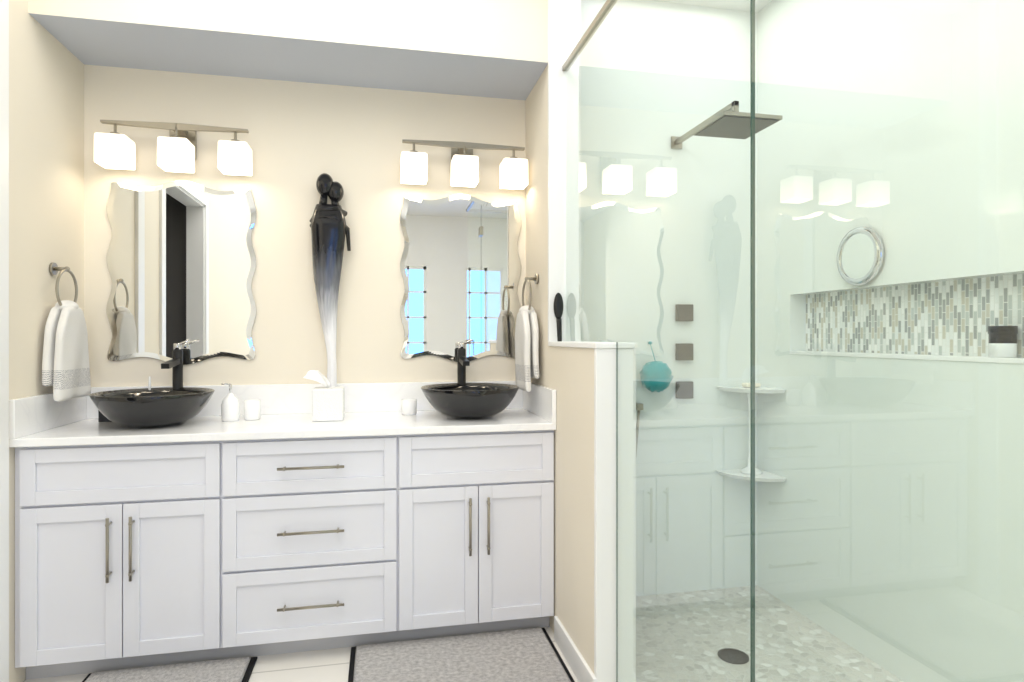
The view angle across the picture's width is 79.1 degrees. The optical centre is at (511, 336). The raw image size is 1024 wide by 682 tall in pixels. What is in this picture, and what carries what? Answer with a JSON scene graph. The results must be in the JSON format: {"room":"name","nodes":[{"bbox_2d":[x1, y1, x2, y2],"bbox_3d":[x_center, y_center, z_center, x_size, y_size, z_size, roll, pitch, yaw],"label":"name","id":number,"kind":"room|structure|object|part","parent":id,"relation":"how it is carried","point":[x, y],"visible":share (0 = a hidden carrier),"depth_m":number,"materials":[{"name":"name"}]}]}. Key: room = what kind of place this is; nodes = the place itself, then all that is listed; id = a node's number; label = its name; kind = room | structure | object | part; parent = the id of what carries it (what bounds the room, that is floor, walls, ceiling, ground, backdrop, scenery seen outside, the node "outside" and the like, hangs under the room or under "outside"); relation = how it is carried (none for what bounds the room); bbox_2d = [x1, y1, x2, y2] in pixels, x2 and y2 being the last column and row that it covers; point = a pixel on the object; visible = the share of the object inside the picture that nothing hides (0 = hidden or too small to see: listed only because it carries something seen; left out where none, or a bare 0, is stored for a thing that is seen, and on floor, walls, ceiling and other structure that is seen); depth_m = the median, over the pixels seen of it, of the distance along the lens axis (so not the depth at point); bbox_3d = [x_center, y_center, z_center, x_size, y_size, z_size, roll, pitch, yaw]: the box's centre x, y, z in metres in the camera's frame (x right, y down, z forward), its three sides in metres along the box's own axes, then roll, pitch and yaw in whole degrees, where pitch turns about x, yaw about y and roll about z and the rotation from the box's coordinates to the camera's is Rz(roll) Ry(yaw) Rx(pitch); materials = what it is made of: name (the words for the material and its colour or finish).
{"room":"bathroom","nodes":[
{"label":"bathroom","id":0,"kind":"room"},
{"bbox_2d":[9,0,83,681],"bbox_3d":[-1.415,-0.195,0.133,0.120,2.950,5.620,0,0,-12],"label":"wall","id":1,"kind":"structure","parent":0,"point":[46,80],"depth_m":2.39,"materials":[{"name":"beige paint"}]},
{"bbox_2d":[0,0,8,681],"bbox_3d":[-1.692,-0.195,1.474,0.138,2.950,1.420,0,0,-12],"label":"door frame","id":2,"kind":"structure","parent":1,"relation":"attached to","point":[4,4],"depth_m":2.16,"materials":[{"name":"white wood"}]},
{"bbox_2d":[42,263,90,400],"bbox_3d":[-1.811,-0.024,2.512,0.093,0.550,0.257,0,0,-12],"label":"towel ring","id":3,"kind":"object","parent":1,"relation":"attached to","point":[65,361],"visible":1,"depth_m":2.46,"materials":[{"name":"white fabric"}]},
{"bbox_2d":[28,0,547,99],"bbox_3d":[-0.876,-1.445,2.767,2.030,0.450,0.450,0,0,-12],"label":"ceiling soffit","id":4,"kind":"structure","parent":0,"point":[480,48],"depth_m":2.65,"materials":[{"name":"beige paint"}]},
{"bbox_2d":[84,64,524,386],"bbox_3d":[-0.994,-0.195,3.034,2.150,2.950,0.120,0,0,-12],"label":"wall","id":5,"kind":"structure","parent":0,"point":[299,132],"depth_m":2.97,"materials":[{"name":"beige paint"}]},
{"bbox_2d":[94,120,251,175],"bbox_3d":[-1.498,-0.852,2.779,0.614,0.207,0.166,0,0,-12],"label":"sconce","id":6,"kind":"object","parent":5,"relation":"attached to","point":[176,152],"visible":1,"depth_m":2.74,"materials":[{"name":"white glass"}]},
{"bbox_3d":[-1.733,-0.810,2.708,0.124,0.125,0.124,0,0,-12],"label":"lamp shade","id":7,"kind":"part","parent":6,"relation":"part of","materials":[{"name":"white glass"}]},
{"bbox_3d":[-1.493,-0.810,2.759,0.124,0.125,0.124,0,0,-12],"label":"lamp shade","id":8,"kind":"part","parent":6,"relation":"part of","materials":[{"name":"white glass"}]},
{"bbox_3d":[-1.254,-0.810,2.810,0.124,0.125,0.124,0,0,-12],"label":"lamp shade","id":9,"kind":"part","parent":6,"relation":"part of","materials":[{"name":"white glass"}]},
{"bbox_2d":[107,181,255,364],"bbox_3d":[-1.513,-0.295,2.854,0.632,0.847,0.008,0,0,-12],"label":"mirror","id":10,"kind":"object","parent":5,"relation":"attached to","point":[181,258],"visible":0.99,"depth_m":2.85,"materials":[{"name":"silver metal"}]},
{"bbox_2d":[400,194,520,361],"bbox_3d":[-0.252,-0.295,3.122,0.612,0.847,0.008,0,0,-12],"label":"mirror","id":11,"kind":"object","parent":5,"relation":"attached to","point":[460,265],"visible":0.94,"depth_m":3.12,"materials":[{"name":"silver metal"}]},
{"bbox_2d":[400,139,527,189],"bbox_3d":[-0.236,-0.852,3.047,0.614,0.207,0.166,0,0,-12],"label":"sconce","id":12,"kind":"object","parent":5,"relation":"attached to","point":[513,171],"visible":1,"depth_m":3.01,"materials":[{"name":"white glass"}]},
{"bbox_3d":[-0.471,-0.810,2.976,0.124,0.125,0.124,0,0,-12],"label":"lamp shade","id":13,"kind":"part","parent":12,"relation":"part of","materials":[{"name":"white glass"}]},
{"bbox_3d":[-0.231,-0.810,3.027,0.124,0.125,0.124,0,0,-12],"label":"lamp shade","id":14,"kind":"part","parent":12,"relation":"part of","materials":[{"name":"white glass"}]},
{"bbox_3d":[0.008,-0.810,3.078,0.124,0.125,0.124,0,0,-12],"label":"lamp shade","id":15,"kind":"part","parent":12,"relation":"part of","materials":[{"name":"white glass"}]},
{"bbox_2d":[23,585,903,681],"bbox_3d":[0.231,1.305,0.421,3.460,0.050,5.740,0,0,-12],"label":"floor","id":16,"kind":"structure","parent":0,"point":[680,636],"depth_m":2.53,"materials":[{"name":"tile"}]},
{"bbox_2d":[82,656,256,681],"bbox_3d":[-1.227,1.268,2.033,0.600,0.024,0.760,0,0,-12],"label":"rug","id":17,"kind":"object","parent":16,"relation":"on","point":[239,669],"visible":1,"depth_m":2.32,"materials":[{"name":"grey fabric"}]},
{"bbox_2d":[9,339,555,678],"bbox_3d":[-0.861,0.645,2.694,2.027,1.270,0.598,0,0,-12],"label":"vanity","id":18,"kind":"object","parent":16,"relation":"on","point":[177,523],"visible":1,"depth_m":2.44,"materials":[{"name":"white wood"}]},
{"bbox_2d":[9,408,555,447],"bbox_3d":[-0.863,0.380,2.703,2.027,0.030,0.578,0,0,-12],"label":"countertop","id":19,"kind":"structure","parent":18,"relation":"on","point":[270,426],"depth_m":2.51,"materials":[{"name":"white stone"}]},
{"bbox_2d":[89,387,214,426],"bbox_3d":[-1.477,0.295,2.563,0.450,0.138,0.450,0,0,-12],"label":"sink","id":20,"kind":"object","parent":19,"relation":"in","point":[171,406],"depth_m":2.45,"materials":[{"name":"black glass"}]},
{"bbox_2d":[161,339,190,389],"bbox_3d":[-1.478,0.187,2.727,0.087,0.354,0.198,0,0,-12],"label":"faucet","id":21,"kind":"object","parent":19,"relation":"on","point":[176,363],"depth_m":2.77,"materials":[{"name":"black metal"}]},
{"bbox_2d":[221,383,239,421],"bbox_3d":[-1.225,0.282,2.698,0.074,0.166,0.074,0,0,-12],"label":"soap dispenser","id":22,"kind":"object","parent":19,"relation":"on","point":[230,406],"depth_m":2.67,"materials":[{"name":"white ceramic"}]},
{"bbox_2d":[244,399,260,419],"bbox_3d":[-1.146,0.322,2.736,0.068,0.085,0.068,0,0,-12],"label":"cup","id":23,"kind":"object","parent":19,"relation":"on","point":[252,408],"depth_m":2.71,"materials":[{"name":"white ceramic"}]},
{"bbox_2d":[310,173,350,386],"bbox_3d":[-0.858,-0.204,2.925,0.188,1.137,0.100,0,0,-12],"label":"sculpture","id":24,"kind":"object","parent":19,"relation":"on","point":[329,228],"visible":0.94,"depth_m":2.90,"materials":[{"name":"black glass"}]},
{"bbox_2d":[401,399,416,414],"bbox_3d":[-0.484,0.330,2.917,0.072,0.070,0.072,0,0,-12],"label":"cup","id":25,"kind":"object","parent":19,"relation":"on","point":[408,406],"depth_m":2.89,"materials":[{"name":"white ceramic"}]},
{"bbox_2d":[457,339,472,384],"bbox_3d":[-0.221,0.187,2.994,0.087,0.354,0.198,0,0,-12],"label":"faucet","id":26,"kind":"object","parent":19,"relation":"on","point":[462,361],"depth_m":3.04,"materials":[{"name":"black metal"}]},
{"bbox_2d":[421,383,518,417],"bbox_3d":[-0.191,0.295,2.836,0.450,0.138,0.450,0,0,-12],"label":"sink","id":27,"kind":"object","parent":19,"relation":"in","point":[449,400],"depth_m":2.70,"materials":[{"name":"black glass"}]},
{"bbox_2d":[348,627,574,681],"bbox_3d":[-0.185,1.268,2.280,0.820,0.024,0.710,0,0,-12],"label":"rug","id":28,"kind":"object","parent":16,"relation":"on","point":[529,654],"visible":1,"depth_m":2.41,"materials":[{"name":"grey fabric"}]},
{"bbox_2d":[562,0,617,71],"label":"support bar","id":29,"kind":"object","parent":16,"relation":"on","point":[601,15],"depth_m":2.42,"materials":[{"name":"silver metal"}]},
{"bbox_3d":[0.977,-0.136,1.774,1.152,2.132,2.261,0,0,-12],"label":"rail mount","id":30,"kind":"part","parent":29,"relation":"part of","materials":[{"name":"silver metal"}]},
{"bbox_2d":[616,342,617,681],"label":"glass","id":31,"kind":"object","parent":16,"relation":"on","point":[616,342],"depth_m":2.15,"materials":[{"name":"green"}]},
{"bbox_2d":[718,648,748,663],"bbox_3d":[0.886,1.278,2.482,0.120,0.004,0.120,0,0,-12],"label":"shower drain","id":32,"kind":"object","parent":16,"relation":"on","point":[730,655],"visible":1,"depth_m":2.48,"materials":[{"name":"silver metal"}]},
{"bbox_2d":[750,0,754,681],"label":"glass","id":33,"kind":"object","parent":16,"relation":"on","point":[752,2],"depth_m":1.37,"materials":[{"name":"green"}]},
{"bbox_2d":[525,65,594,672],"bbox_3d":[0.202,-0.195,2.746,0.070,2.950,1.180,0,0,-12],"label":"wall","id":34,"kind":"structure","parent":0,"point":[571,369],"depth_m":2.52,"materials":[{"name":"beige paint"}]},
{"bbox_2d":[515,274,539,391],"bbox_3d":[0.076,-0.024,2.934,0.093,0.550,0.257,0,0,-12],"label":"towel ring","id":35,"kind":"object","parent":34,"relation":"attached to","point":[526,329],"visible":0.99,"depth_m":2.86,"materials":[{"name":"white fabric"}]},
{"bbox_2d":[548,0,580,340],"bbox_3d":[0.233,-0.825,2.764,0.148,1.690,0.018,0,0,-12],"label":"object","id":36,"kind":"structure","parent":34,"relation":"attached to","point":[564,16],"depth_m":2.75,"materials":[{"name":"white paint"}]},
{"bbox_2d":[554,616,595,681],"bbox_3d":[0.236,1.230,2.383,0.014,0.100,0.495,0,0,-12],"label":"baseboard","id":37,"kind":"structure","parent":34,"relation":"attached to","point":[577,663],"depth_m":2.38,"materials":[{"name":"white wood"}]},
{"bbox_2d":[594,348,635,681],"bbox_3d":[0.360,0.660,2.166,0.148,1.240,0.020,0,0,-12],"label":"trim","id":38,"kind":"structure","parent":34,"relation":"attached to","point":[604,358],"depth_m":2.15,"materials":[{"name":"white"}]},
{"bbox_2d":[581,0,757,595],"bbox_3d":[0.792,-0.195,3.285,1.170,2.950,0.370,0,0,-12],"label":"wall","id":39,"kind":"structure","parent":0,"point":[663,227],"depth_m":3.10,"materials":[{"name":"white tile"}]},
{"bbox_2d":[636,403,642,453],"bbox_3d":[0.565,0.376,3.008,0.140,0.692,0.075,0,0,-12],"label":"shower","id":40,"kind":"object","parent":39,"relation":"attached to","point":[639,406],"visible":0.19,"depth_m":3.01,"materials":[{"name":"silver metal"}]},
{"bbox_2d":[639,341,673,391],"bbox_3d":[0.695,0.145,2.998,0.160,0.245,0.160,0,0,-12],"label":"loofah","id":41,"kind":"object","parent":39,"relation":"attached to","point":[655,376],"visible":1,"depth_m":2.95,"materials":[{"name":"teal plastic"}]},
{"bbox_2d":[676,304,692,398],"bbox_3d":[0.861,0.072,3.094,0.084,0.469,0.030,0,0,-12],"label":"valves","id":42,"kind":"object","parent":39,"relation":"attached to","point":[684,312],"visible":1,"depth_m":3.08,"materials":[{"name":"grey metal"}]},
{"bbox_2d":[671,101,782,148],"bbox_3d":[0.890,-0.934,2.779,0.260,0.131,0.658,0,0,-12],"label":"shower head","id":43,"kind":"object","parent":39,"relation":"attached to","point":[728,122],"visible":0.98,"depth_m":2.58},
{"bbox_2d":[716,383,786,481],"bbox_3d":[1.173,0.463,3.054,0.238,0.469,0.238,0,0,-12],"label":"corner shelf","id":44,"kind":"object","parent":39,"relation":"attached to","point":[744,473],"visible":0.85,"depth_m":3.04,"materials":[{"name":"white ceramic"}]},
{"bbox_2d":[654,0,771,12],"bbox_3d":[0.231,-1.720,0.421,3.460,0.100,5.740,0,0,-12],"label":"ceiling","id":45,"kind":"structure","parent":0,"point":[739,5],"depth_m":3.11,"materials":[{"name":"white paint"}]},
{"bbox_2d":[758,0,1023,681],"bbox_3d":[1.589,-0.195,2.013,0.140,2.950,2.450,0,0,-12],"label":"wall","id":46,"kind":"structure","parent":0,"point":[895,525],"depth_m":2.36,"materials":[{"name":"white tile"}]},
{"bbox_2d":[837,226,884,285],"bbox_3d":[1.399,-0.325,2.500,0.026,0.238,0.238,0,0,-12],"label":"mirror","id":47,"kind":"object","parent":46,"relation":"attached to","point":[860,254],"visible":1,"depth_m":2.48,"materials":[{"name":"silver metal"}]},
{"bbox_2d":[790,351,1023,363],"bbox_3d":[1.519,0.074,2.198,0.088,0.016,1.540,0,0,-12],"label":"trim","id":48,"kind":"structure","parent":46,"relation":"attached to","point":[822,353],"depth_m":2.24,"materials":[{"name":"white"}]},
{"bbox_2d":[988,326,1017,357],"bbox_3d":[1.570,0.015,1.984,0.076,0.100,0.076,0,0,-12],"label":"jar","id":49,"kind":"object","parent":48,"relation":"on","point":[1002,340],"visible":0.99,"depth_m":1.96,"materials":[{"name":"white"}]},
{"bbox_2d":[806,274,1023,357],"bbox_3d":[1.565,-0.065,2.208,0.006,0.270,1.540,0,0,-12],"label":"wall","id":50,"kind":"structure","parent":46,"relation":"attached to","point":[954,317],"depth_m":2.34,"materials":[{"name":"tile"}]},
{"bbox_3d":[0.329,0.660,2.482,0.070,1.240,0.610,0,0,-12],"label":"wall","id":51,"kind":"structure","parent":0,"visible":0},
{"bbox_2d":[548,341,637,348],"bbox_3d":[0.300,0.030,2.453,0.156,0.020,0.618,0,0,-12],"label":"trim","id":52,"kind":"structure","parent":51,"relation":"on","point":[579,344],"depth_m":2.22,"materials":[{"name":"white"}]},
{"bbox_2d":[554,293,562,340],"bbox_3d":[0.208,-0.087,2.727,0.041,0.215,0.043,0,0,-43],"label":"brush","id":53,"kind":"object","parent":52,"relation":"on","point":[558,301],"visible":1,"depth_m":2.72,"materials":[{"name":"black plastic"}]}
]}

